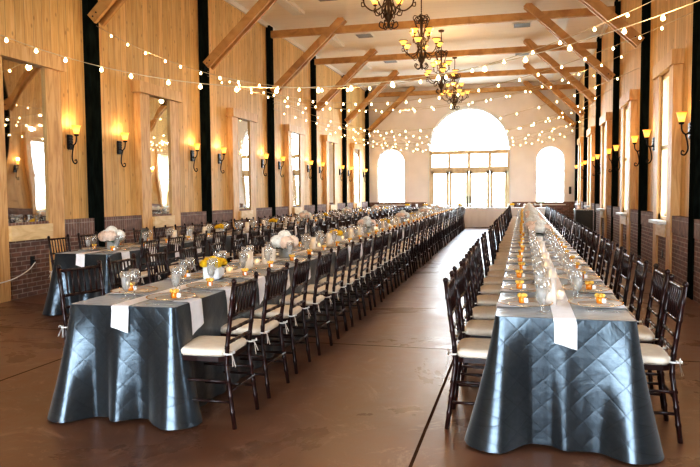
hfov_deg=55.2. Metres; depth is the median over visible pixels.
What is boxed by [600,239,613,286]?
chair
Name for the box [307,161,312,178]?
wall sconce
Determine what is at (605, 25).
trim
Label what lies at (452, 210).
chair
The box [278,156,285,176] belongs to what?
wall sconce
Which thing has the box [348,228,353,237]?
candle
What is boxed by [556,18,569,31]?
ceiling fixture
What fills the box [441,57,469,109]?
chandelier
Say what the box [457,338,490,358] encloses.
cushion
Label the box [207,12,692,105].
string lights
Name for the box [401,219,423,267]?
chair
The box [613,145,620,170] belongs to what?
wall sconce
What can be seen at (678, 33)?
wall
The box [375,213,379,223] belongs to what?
chair
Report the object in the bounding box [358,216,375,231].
flower arrangement
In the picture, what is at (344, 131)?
post
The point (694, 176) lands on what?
post
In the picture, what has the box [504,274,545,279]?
charger plate
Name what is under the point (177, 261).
cushion
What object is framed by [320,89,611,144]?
string lights
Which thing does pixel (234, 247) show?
chair
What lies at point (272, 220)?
flower box
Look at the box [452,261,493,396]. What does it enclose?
chair
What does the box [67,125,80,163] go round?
wall sconce
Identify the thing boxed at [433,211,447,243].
chair
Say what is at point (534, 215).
flower arrangement
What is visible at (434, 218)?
chair
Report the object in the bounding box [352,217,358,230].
chair
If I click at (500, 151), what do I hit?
window
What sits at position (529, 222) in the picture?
flower arrangement
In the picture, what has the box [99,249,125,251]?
charger plate
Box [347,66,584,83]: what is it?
tie beam
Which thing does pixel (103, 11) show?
brace
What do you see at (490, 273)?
cushion
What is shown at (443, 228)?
chair
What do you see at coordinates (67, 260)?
tablecloth
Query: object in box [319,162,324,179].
wall sconce
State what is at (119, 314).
table runner
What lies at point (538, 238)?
table card
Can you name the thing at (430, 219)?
chair
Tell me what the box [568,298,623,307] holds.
charger plate
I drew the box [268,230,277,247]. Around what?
chair
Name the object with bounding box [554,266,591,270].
charger plate
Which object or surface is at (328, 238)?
candle
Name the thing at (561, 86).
tie beam
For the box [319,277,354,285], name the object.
cushion
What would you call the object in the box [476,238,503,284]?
chair
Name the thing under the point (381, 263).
cushion
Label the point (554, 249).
charger plate
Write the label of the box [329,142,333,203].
mirror glass
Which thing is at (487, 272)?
chair
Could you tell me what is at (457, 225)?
chair
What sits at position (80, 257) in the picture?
table runner
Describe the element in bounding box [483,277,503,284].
cushion
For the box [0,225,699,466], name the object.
floor
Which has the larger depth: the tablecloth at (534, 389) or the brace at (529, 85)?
the brace at (529, 85)
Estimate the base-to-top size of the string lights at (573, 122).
0.806 m
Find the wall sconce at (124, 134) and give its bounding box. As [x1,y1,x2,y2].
[117,132,128,166]
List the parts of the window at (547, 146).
sill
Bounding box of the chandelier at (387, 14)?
[361,0,415,29]
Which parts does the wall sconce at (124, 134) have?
arm, lamp shade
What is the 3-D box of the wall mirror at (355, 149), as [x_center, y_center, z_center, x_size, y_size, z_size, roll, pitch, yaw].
[0.305,-2.094,29.477,0.200,3.630,1.620,0,4,14]
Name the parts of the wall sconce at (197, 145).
arm, lamp shade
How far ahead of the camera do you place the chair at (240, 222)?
14.82 m
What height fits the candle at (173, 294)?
0.042 m
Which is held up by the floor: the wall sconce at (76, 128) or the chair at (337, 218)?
the chair at (337, 218)
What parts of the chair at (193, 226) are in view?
backrest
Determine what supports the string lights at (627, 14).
hanging from the post at (90, 29)
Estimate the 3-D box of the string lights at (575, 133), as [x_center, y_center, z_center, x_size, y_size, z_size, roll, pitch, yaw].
[5.271,-4.030,30.047,9.232,0.656,0.035,0,4,14]
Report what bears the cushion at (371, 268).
on the chair at (377, 244)
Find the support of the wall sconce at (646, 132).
attached to the wall at (678, 33)
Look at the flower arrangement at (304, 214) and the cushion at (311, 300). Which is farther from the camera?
the flower arrangement at (304, 214)
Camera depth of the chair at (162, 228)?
11.57 m
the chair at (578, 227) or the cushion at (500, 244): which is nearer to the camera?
the chair at (578, 227)
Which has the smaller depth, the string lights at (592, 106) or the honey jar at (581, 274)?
the honey jar at (581, 274)
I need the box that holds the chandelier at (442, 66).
[424,30,458,93]
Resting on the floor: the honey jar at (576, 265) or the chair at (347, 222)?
the chair at (347, 222)
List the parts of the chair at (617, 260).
leg, backrest, leg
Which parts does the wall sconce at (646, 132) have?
lamp shade, arm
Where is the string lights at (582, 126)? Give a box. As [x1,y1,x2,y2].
[317,126,582,150]
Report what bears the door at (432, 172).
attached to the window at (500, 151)
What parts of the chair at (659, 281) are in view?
seat, leg, backrest, leg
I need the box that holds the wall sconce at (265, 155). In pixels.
[261,154,268,175]
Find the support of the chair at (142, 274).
on the floor
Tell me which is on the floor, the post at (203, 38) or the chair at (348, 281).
the chair at (348, 281)
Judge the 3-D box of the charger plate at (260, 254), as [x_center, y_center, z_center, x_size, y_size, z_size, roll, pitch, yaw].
[-0.929,0.249,7.713,0.333,0.020,0.333,1,4,20]
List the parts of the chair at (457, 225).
frame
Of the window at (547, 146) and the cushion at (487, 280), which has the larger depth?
the window at (547, 146)
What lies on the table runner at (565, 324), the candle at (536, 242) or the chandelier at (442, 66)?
the candle at (536, 242)
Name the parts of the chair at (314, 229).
backrest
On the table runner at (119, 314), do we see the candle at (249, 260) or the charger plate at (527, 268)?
the candle at (249, 260)
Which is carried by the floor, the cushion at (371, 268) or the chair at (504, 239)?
the chair at (504, 239)
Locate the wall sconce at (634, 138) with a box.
[631,136,638,165]
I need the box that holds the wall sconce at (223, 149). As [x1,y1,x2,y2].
[218,147,226,172]
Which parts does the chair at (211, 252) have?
leg, backrest, leg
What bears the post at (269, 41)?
attached to the wall at (166, 29)
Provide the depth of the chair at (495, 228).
11.24 m
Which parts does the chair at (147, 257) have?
leg, backrest, leg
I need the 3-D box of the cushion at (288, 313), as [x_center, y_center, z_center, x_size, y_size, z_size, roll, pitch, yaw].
[-0.641,0.661,5.744,0.400,0.057,0.410,0,3,12]
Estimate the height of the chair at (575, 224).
0.958 m
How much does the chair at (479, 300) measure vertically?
0.958 m
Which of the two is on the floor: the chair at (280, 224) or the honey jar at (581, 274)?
the chair at (280, 224)
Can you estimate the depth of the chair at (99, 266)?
5.21 m
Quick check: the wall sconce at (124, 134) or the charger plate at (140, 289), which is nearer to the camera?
the charger plate at (140, 289)
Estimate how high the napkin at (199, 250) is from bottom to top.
0.225 m
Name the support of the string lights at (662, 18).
hanging from the post
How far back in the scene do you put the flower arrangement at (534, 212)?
14.06 m
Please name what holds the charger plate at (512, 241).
on the tablecloth at (534, 389)
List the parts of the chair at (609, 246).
leg, backrest, leg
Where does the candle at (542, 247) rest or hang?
on the table runner at (565, 324)
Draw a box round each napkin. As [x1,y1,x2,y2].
[117,251,130,269]
[145,247,156,261]
[172,298,203,333]
[173,243,179,259]
[196,240,201,252]
[213,286,236,312]
[248,276,265,303]
[271,268,289,289]
[496,302,515,306]
[500,288,518,291]
[589,290,613,293]
[605,305,627,309]
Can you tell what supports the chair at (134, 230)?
on the floor
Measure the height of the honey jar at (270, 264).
0.063 m
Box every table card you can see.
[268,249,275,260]
[536,236,542,245]
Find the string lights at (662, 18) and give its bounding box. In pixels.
[1,0,699,92]
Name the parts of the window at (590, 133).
casing post, sash, casing post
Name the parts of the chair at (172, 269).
leg, backrest, leg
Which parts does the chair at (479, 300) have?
leg, leg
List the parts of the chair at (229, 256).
leg, backrest, leg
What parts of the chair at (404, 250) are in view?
leg, leg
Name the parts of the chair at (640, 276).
leg, backrest, leg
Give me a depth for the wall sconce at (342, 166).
26.97 m
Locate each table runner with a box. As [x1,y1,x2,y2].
[76,227,271,266]
[111,212,438,332]
[535,237,576,349]
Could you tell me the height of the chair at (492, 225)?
0.958 m
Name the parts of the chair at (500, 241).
frame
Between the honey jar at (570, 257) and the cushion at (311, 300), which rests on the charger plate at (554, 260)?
the honey jar at (570, 257)
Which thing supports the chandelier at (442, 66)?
hanging from the ceiling at (317, 14)
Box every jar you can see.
[126,282,136,290]
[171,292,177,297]
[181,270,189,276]
[206,278,213,285]
[241,268,248,275]
[267,261,273,267]
[289,254,295,260]
[515,270,524,277]
[515,280,525,288]
[517,255,524,261]
[517,293,527,302]
[518,262,524,268]
[569,256,575,261]
[573,262,580,268]
[578,271,586,278]
[585,281,595,289]
[594,293,605,303]
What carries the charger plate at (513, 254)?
on the tablecloth at (534, 389)
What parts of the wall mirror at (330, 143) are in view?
frame post, frame sill, frame post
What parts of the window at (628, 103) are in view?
sill, casing post, sash, casing post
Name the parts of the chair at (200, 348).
seat, leg, backrest, leg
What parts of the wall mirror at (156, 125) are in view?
frame post, frame sill, frame post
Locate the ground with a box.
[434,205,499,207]
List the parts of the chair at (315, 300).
seat, leg, backrest, leg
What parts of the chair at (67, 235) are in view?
leg, backrest, leg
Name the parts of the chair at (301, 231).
backrest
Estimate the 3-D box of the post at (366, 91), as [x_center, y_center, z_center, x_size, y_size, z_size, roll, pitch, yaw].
[0.781,-3.560,31.576,0.180,6.300,0.270,0,4,14]
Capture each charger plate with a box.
[81,247,107,249]
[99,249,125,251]
[110,286,157,293]
[116,243,134,245]
[129,245,152,247]
[146,292,195,300]
[168,273,203,278]
[186,282,229,288]
[202,265,237,269]
[222,272,259,277]
[230,259,261,262]
[251,264,283,268]
[255,253,280,256]
[275,258,305,261]
[276,249,300,251]
[294,252,317,255]
[306,241,326,243]
[310,248,335,250]
[324,244,344,246]
[499,298,552,306]
[502,284,545,291]
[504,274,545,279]
[506,266,541,270]
[508,259,539,262]
[509,253,536,256]
[510,248,537,251]
[511,244,533,246]
[512,241,535,242]
[543,241,566,242]
[545,244,570,247]
[546,248,574,251]
[548,253,578,256]
[551,259,584,262]
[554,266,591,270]
[557,274,600,280]
[562,284,610,291]
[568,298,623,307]
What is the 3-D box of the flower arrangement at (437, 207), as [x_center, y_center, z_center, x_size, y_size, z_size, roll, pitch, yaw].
[3.150,-0.906,24.168,0.321,0.312,0.333,-4,5,-43]
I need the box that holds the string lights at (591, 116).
[346,116,591,151]
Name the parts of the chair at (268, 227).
backrest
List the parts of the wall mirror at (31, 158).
frame post, frame sill, frame post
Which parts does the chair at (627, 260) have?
leg, backrest, leg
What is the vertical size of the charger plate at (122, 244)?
0.020 m
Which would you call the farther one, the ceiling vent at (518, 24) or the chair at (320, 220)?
the ceiling vent at (518, 24)
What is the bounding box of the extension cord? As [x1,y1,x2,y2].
[0,262,35,283]
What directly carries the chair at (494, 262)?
on the floor
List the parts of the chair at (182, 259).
leg, backrest, leg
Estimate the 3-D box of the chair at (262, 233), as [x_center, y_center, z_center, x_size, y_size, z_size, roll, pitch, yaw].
[-1.050,0.472,9.076,0.484,0.958,0.458,0,4,15]
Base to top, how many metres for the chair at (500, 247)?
0.958 m
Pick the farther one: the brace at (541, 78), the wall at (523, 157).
the wall at (523, 157)
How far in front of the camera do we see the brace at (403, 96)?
31.05 m
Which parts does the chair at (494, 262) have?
leg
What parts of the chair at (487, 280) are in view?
leg, leg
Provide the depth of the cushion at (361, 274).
8.15 m
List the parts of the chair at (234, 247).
leg, backrest, leg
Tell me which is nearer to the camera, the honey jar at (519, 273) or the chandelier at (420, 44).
the honey jar at (519, 273)
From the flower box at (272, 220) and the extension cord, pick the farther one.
the flower box at (272, 220)
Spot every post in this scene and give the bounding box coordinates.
[82,0,104,246]
[198,0,211,231]
[266,25,275,216]
[310,56,316,218]
[342,75,346,206]
[365,90,368,205]
[574,89,578,208]
[583,62,588,208]
[594,37,601,231]
[611,0,620,240]
[637,0,650,255]
[687,0,699,299]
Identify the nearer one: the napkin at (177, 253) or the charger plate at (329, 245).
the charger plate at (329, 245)
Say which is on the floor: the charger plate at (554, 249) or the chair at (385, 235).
the chair at (385, 235)
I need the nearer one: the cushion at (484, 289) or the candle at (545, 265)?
the candle at (545, 265)
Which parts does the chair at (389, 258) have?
leg, backrest, leg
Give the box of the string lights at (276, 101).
[276,101,592,137]
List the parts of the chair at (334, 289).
leg, backrest, leg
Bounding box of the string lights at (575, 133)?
[367,133,575,149]
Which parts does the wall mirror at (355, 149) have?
frame post, frame post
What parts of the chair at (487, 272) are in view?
leg, leg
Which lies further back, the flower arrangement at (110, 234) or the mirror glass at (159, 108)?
the mirror glass at (159, 108)
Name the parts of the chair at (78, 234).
leg, backrest, leg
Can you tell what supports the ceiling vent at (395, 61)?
in the ceiling at (317, 14)
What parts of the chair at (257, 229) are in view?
leg, backrest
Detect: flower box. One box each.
[199,256,226,278]
[214,223,226,233]
[268,218,277,225]
[328,229,342,241]
[380,219,389,227]
[409,213,415,219]
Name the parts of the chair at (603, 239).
backrest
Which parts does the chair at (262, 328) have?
seat, leg, backrest, leg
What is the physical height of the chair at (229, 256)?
0.958 m
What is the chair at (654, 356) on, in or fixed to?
on the floor
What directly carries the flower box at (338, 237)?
on the table runner at (119, 314)
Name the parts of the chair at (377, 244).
leg, backrest, leg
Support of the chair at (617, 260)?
on the floor
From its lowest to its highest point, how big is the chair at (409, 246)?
0.958 m
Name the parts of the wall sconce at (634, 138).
lamp shade, arm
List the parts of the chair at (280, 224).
frame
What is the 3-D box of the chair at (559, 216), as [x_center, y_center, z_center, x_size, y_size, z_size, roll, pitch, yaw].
[5.104,-0.049,17.034,0.482,0.958,0.427,0,4,13]
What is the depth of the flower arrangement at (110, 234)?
8.84 m
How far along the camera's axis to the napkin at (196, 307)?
4.55 m
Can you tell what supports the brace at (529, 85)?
attached to the post at (577, 91)
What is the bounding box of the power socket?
[30,256,35,265]
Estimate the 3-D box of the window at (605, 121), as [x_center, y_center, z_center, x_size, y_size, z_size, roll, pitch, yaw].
[7.256,-1.531,19.038,0.360,3.640,1.560,0,4,14]
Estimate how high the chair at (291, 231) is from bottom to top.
0.958 m
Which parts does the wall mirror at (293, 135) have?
frame post, frame sill, frame post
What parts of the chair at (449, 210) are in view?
frame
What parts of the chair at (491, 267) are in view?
leg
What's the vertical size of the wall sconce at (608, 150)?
0.624 m
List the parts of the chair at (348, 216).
frame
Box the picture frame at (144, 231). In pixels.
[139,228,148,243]
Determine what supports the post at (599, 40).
attached to the wall at (678, 33)
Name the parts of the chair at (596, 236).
leg, backrest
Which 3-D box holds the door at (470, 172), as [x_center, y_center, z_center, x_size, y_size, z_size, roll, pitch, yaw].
[5.917,-1.631,30.645,0.930,2.480,0.110,0,4,14]
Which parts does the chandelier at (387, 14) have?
arm, arm, arm, arm, arm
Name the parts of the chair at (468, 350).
leg, backrest, leg, seat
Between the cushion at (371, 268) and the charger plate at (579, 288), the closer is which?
the charger plate at (579, 288)
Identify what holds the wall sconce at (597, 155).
attached to the wall at (678, 33)
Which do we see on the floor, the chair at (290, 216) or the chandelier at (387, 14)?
the chair at (290, 216)
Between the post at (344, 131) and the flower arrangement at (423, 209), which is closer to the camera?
the flower arrangement at (423, 209)
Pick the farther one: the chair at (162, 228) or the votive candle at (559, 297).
the chair at (162, 228)
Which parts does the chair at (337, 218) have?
frame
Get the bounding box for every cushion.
[117,271,153,277]
[145,265,178,271]
[171,261,199,266]
[181,336,246,356]
[221,318,278,334]
[254,304,301,317]
[279,294,324,305]
[302,284,340,293]
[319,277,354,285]
[333,271,365,277]
[346,265,376,271]
[359,260,383,265]
[370,256,391,261]
[375,252,397,256]
[383,249,404,252]
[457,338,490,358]
[464,319,493,335]
[472,306,496,319]
[477,294,499,305]
[480,285,501,294]
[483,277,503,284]
[488,271,504,276]
[489,265,505,270]
[494,260,506,264]
[496,252,508,255]
[496,256,507,259]
[499,243,510,245]
[499,246,509,248]
[499,249,509,251]
[637,325,654,341]
[640,343,670,364]
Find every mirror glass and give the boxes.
[2,57,47,222]
[149,95,170,213]
[238,119,249,208]
[292,133,299,205]
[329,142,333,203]
[355,149,358,201]
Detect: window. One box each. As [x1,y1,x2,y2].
[378,149,404,205]
[428,106,510,207]
[429,149,509,207]
[535,146,565,204]
[575,137,583,208]
[584,126,594,208]
[596,112,612,244]
[616,89,637,254]
[648,48,684,274]
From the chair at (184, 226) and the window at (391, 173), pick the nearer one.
the chair at (184, 226)
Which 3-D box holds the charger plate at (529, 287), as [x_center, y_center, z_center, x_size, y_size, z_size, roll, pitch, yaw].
[1.276,0.401,4.874,0.333,0.020,0.333,-2,4,-18]
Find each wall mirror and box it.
[0,39,66,302]
[131,80,182,239]
[226,108,257,228]
[283,124,305,221]
[322,135,338,214]
[350,143,362,213]
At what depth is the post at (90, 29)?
11.34 m
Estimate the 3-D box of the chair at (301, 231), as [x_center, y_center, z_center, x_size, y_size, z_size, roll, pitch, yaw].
[-0.599,0.350,11.066,0.484,0.958,0.458,0,3,11]
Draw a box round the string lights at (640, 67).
[274,67,640,132]
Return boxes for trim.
[224,0,367,90]
[577,0,620,80]
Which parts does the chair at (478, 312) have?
leg, leg, backrest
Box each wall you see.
[0,0,367,299]
[368,80,575,224]
[575,0,699,303]
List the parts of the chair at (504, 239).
frame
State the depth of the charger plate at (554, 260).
6.80 m
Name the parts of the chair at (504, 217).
frame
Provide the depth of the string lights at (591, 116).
24.07 m
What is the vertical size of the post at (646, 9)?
6.300 m
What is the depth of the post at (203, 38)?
15.33 m
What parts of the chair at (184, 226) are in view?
backrest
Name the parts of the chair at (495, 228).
frame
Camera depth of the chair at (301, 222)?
14.19 m
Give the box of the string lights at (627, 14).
[97,0,653,91]
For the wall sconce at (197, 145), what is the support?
attached to the wall at (166, 29)
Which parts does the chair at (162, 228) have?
backrest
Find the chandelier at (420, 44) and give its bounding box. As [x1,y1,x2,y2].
[399,0,443,69]
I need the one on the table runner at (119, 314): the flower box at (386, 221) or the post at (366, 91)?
the flower box at (386, 221)
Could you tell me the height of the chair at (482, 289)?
0.958 m
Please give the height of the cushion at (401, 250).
0.057 m
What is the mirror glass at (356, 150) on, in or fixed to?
on the wall mirror at (355, 149)
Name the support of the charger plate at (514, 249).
on the tablecloth at (534, 389)
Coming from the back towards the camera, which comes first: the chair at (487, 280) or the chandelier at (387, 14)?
the chandelier at (387, 14)
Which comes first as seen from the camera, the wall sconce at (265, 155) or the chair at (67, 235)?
the chair at (67, 235)
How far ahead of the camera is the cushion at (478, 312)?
5.44 m
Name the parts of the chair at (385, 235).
leg, backrest, leg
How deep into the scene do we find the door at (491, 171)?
30.35 m
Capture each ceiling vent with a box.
[354,33,374,37]
[383,60,397,62]
[512,22,531,27]
[514,53,529,55]
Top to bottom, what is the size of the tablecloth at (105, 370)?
0.750 m
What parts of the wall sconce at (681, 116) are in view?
lamp shade, arm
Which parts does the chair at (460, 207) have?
frame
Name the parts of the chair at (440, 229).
frame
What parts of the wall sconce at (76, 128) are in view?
arm, lamp shade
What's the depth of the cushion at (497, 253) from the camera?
10.65 m
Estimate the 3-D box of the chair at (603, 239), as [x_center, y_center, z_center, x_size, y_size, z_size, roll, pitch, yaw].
[2.779,0.507,7.987,0.484,0.958,0.458,1,4,17]
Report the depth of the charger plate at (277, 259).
7.16 m
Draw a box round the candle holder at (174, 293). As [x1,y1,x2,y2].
[170,288,179,297]
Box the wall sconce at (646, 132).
[643,129,654,163]
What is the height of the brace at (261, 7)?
2.090 m
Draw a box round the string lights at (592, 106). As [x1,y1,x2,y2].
[326,106,592,138]
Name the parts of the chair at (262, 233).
leg, backrest, leg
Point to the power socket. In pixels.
(32, 258)
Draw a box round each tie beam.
[271,6,614,37]
[314,42,596,64]
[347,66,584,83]
[368,84,574,96]
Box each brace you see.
[87,0,126,26]
[203,0,276,69]
[270,17,346,93]
[314,48,377,111]
[344,70,398,123]
[368,86,414,131]
[523,3,614,81]
[523,39,596,102]
[523,63,584,116]
[523,81,575,126]
[578,0,644,47]
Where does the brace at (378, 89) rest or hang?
attached to the post at (344, 131)
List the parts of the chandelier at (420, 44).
arm, arm, arm, arm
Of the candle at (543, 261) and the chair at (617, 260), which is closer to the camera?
the candle at (543, 261)
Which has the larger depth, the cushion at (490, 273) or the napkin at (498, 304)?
the cushion at (490, 273)
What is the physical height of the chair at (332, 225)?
0.958 m
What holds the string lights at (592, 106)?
hanging from the post at (312, 66)
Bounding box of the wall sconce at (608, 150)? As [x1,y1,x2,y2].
[606,149,611,171]
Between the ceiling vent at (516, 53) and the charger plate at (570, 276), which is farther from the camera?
the ceiling vent at (516, 53)
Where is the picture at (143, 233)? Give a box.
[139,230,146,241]
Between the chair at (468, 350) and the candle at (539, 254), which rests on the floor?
the chair at (468, 350)
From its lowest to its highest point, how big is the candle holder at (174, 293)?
0.063 m
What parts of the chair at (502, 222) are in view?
frame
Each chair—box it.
[47,234,70,276]
[56,260,104,348]
[77,231,98,249]
[107,253,174,307]
[117,236,160,285]
[133,227,148,242]
[144,248,169,283]
[145,233,184,283]
[153,225,166,239]
[171,230,207,272]
[174,223,186,236]
[178,243,199,270]
[181,272,259,429]
[192,222,203,234]
[195,228,226,260]
[206,220,216,231]
[208,238,226,259]
[216,226,243,261]
[221,262,289,397]
[222,219,232,230]
[231,235,246,258]
[232,224,259,256]
[234,218,243,226]
[246,217,254,226]
[246,223,271,252]
[250,232,264,256]
[254,254,310,373]
[258,216,265,223]
[258,221,282,249]
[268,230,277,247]
[277,214,284,222]
[279,248,332,355]
[285,227,294,236]
[286,213,292,221]
[287,220,295,229]
[296,225,305,241]
[298,219,305,244]
[302,217,313,241]
[302,243,347,338]
[308,216,322,239]
[309,223,318,240]
[319,216,330,237]
[319,239,361,326]
[320,222,327,237]
[327,215,338,233]
[329,220,335,230]
[333,235,372,315]
[337,213,351,232]
[338,219,345,231]
[345,218,350,230]
[346,232,382,306]
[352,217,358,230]
[358,229,389,298]
[370,227,397,291]
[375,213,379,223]
[375,225,402,285]
[383,223,409,280]
[391,222,414,275]
[398,220,417,270]
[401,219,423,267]
[408,218,427,263]
[414,217,431,260]
[416,216,433,255]
[420,215,435,254]
[428,212,443,248]
[428,213,441,250]
[428,214,438,252]
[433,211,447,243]
[436,212,446,246]
[437,210,449,241]
[442,210,451,240]
[442,210,452,238]
[443,209,454,237]
[443,270,490,428]
[445,208,456,234]
[449,207,459,234]
[449,207,460,232]
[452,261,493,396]
[456,207,461,231]
[462,253,496,372]
[467,247,499,306]
[472,242,501,294]
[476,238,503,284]
[480,234,504,276]
[481,232,505,270]
[488,229,506,264]
[489,224,508,255]
[490,227,507,259]
[493,221,509,248]
[494,223,509,251]
[495,220,510,245]
[496,219,511,242]
[498,217,511,240]
[499,216,512,238]
[501,215,512,236]
[503,213,513,231]
[556,213,560,230]
[560,214,564,234]
[562,216,567,237]
[565,217,569,240]
[567,218,572,243]
[569,220,574,244]
[571,221,578,248]
[574,223,581,251]
[577,225,585,256]
[578,249,633,319]
[581,227,589,263]
[584,229,594,266]
[590,232,599,271]
[595,235,605,278]
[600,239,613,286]
[604,255,648,324]
[609,243,623,296]
[637,263,670,408]
[640,274,688,443]
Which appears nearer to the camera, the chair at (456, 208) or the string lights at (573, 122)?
the chair at (456, 208)
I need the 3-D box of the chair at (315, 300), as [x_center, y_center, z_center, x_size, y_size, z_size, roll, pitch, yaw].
[-0.440,0.629,6.367,0.484,0.958,0.458,0,4,15]
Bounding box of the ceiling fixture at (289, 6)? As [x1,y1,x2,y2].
[276,0,304,15]
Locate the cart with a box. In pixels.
[573,209,593,240]
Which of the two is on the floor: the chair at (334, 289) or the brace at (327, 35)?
the chair at (334, 289)
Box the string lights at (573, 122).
[349,122,573,143]
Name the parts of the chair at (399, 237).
leg, leg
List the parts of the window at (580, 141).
casing post, casing post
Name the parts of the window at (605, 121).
casing post, sash, casing post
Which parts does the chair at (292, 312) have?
seat, leg, backrest, leg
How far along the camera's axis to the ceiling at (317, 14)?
20.69 m
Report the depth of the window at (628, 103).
14.59 m
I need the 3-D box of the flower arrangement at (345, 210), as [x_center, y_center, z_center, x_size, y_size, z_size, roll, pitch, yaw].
[-0.093,-0.682,20.830,0.321,0.312,0.333,0,3,5]
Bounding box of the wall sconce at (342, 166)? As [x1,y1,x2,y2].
[339,165,344,180]
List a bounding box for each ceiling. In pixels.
[234,0,614,89]
[318,35,344,47]
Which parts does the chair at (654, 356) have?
seat, leg, backrest, leg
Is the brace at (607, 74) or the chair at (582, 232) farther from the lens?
the brace at (607, 74)
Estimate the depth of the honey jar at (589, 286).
4.80 m
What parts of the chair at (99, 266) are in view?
leg, backrest, leg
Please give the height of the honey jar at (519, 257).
0.063 m
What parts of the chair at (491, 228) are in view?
leg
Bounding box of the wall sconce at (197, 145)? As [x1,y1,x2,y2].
[190,143,199,171]
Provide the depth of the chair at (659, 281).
4.63 m
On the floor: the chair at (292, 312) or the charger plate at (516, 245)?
the chair at (292, 312)
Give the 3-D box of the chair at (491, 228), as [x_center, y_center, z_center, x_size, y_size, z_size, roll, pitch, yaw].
[2.369,0.382,10.149,0.484,0.958,0.458,0,4,14]
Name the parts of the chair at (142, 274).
seat, leg, backrest, leg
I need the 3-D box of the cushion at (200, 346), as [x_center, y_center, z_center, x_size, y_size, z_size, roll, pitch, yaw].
[-0.926,0.740,4.453,0.400,0.057,0.410,0,4,13]
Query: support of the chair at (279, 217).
on the floor
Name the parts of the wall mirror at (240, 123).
frame post, frame sill, frame post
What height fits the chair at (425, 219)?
0.958 m
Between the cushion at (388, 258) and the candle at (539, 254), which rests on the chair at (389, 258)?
the cushion at (388, 258)
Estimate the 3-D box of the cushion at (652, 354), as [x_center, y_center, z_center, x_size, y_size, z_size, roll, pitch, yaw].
[1.755,0.737,4.166,0.400,0.057,0.410,0,4,14]
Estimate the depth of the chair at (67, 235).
8.93 m
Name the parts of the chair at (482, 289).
leg, leg, backrest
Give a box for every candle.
[244,252,253,268]
[263,250,269,262]
[311,241,314,248]
[327,236,330,243]
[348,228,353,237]
[534,237,539,250]
[536,245,544,259]
[537,241,543,255]
[539,255,547,269]
[540,259,550,278]
[543,278,556,304]
[544,267,555,290]
[556,290,564,299]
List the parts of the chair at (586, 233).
leg, backrest, leg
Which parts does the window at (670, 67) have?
sill, casing post, sash, casing post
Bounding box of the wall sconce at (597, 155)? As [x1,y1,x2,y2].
[595,154,599,174]
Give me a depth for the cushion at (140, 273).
8.32 m
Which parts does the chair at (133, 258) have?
leg, backrest, leg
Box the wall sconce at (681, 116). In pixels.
[676,112,690,155]
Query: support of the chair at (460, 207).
on the floor
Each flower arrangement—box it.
[98,226,124,246]
[270,230,298,257]
[298,210,311,220]
[342,207,351,215]
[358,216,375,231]
[371,204,379,210]
[396,210,409,221]
[418,206,428,215]
[432,204,441,211]
[526,211,542,218]
[526,214,543,222]
[526,217,546,233]
[528,220,551,237]
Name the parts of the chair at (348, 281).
leg, backrest, leg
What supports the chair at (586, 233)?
on the floor
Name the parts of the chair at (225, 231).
backrest, leg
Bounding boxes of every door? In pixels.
[431,171,448,207]
[449,171,468,207]
[469,171,489,207]
[490,170,507,206]
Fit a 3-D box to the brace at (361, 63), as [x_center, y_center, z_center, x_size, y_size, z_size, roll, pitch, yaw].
[-0.156,-5.295,23.074,2.249,2.090,0.300,0,4,14]
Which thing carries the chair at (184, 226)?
on the floor
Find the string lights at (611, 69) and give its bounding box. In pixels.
[273,69,611,110]
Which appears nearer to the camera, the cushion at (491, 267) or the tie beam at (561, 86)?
the cushion at (491, 267)
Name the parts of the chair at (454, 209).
frame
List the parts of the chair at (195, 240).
leg, backrest, leg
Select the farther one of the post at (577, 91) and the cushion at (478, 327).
the post at (577, 91)
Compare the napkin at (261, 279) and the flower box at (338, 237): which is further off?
the flower box at (338, 237)
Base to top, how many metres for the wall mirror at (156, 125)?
3.630 m
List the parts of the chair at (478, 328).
leg, backrest, leg, seat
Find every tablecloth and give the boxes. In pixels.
[42,211,392,315]
[47,210,453,429]
[399,207,550,226]
[465,213,664,464]
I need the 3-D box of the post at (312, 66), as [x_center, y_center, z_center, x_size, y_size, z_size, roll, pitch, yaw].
[-1.292,-3.063,23.503,0.180,6.300,0.270,0,4,14]
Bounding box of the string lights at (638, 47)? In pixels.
[209,47,638,112]
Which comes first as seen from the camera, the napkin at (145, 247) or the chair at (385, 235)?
the napkin at (145, 247)
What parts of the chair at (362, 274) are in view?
leg, backrest, leg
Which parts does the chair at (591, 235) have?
leg, backrest, leg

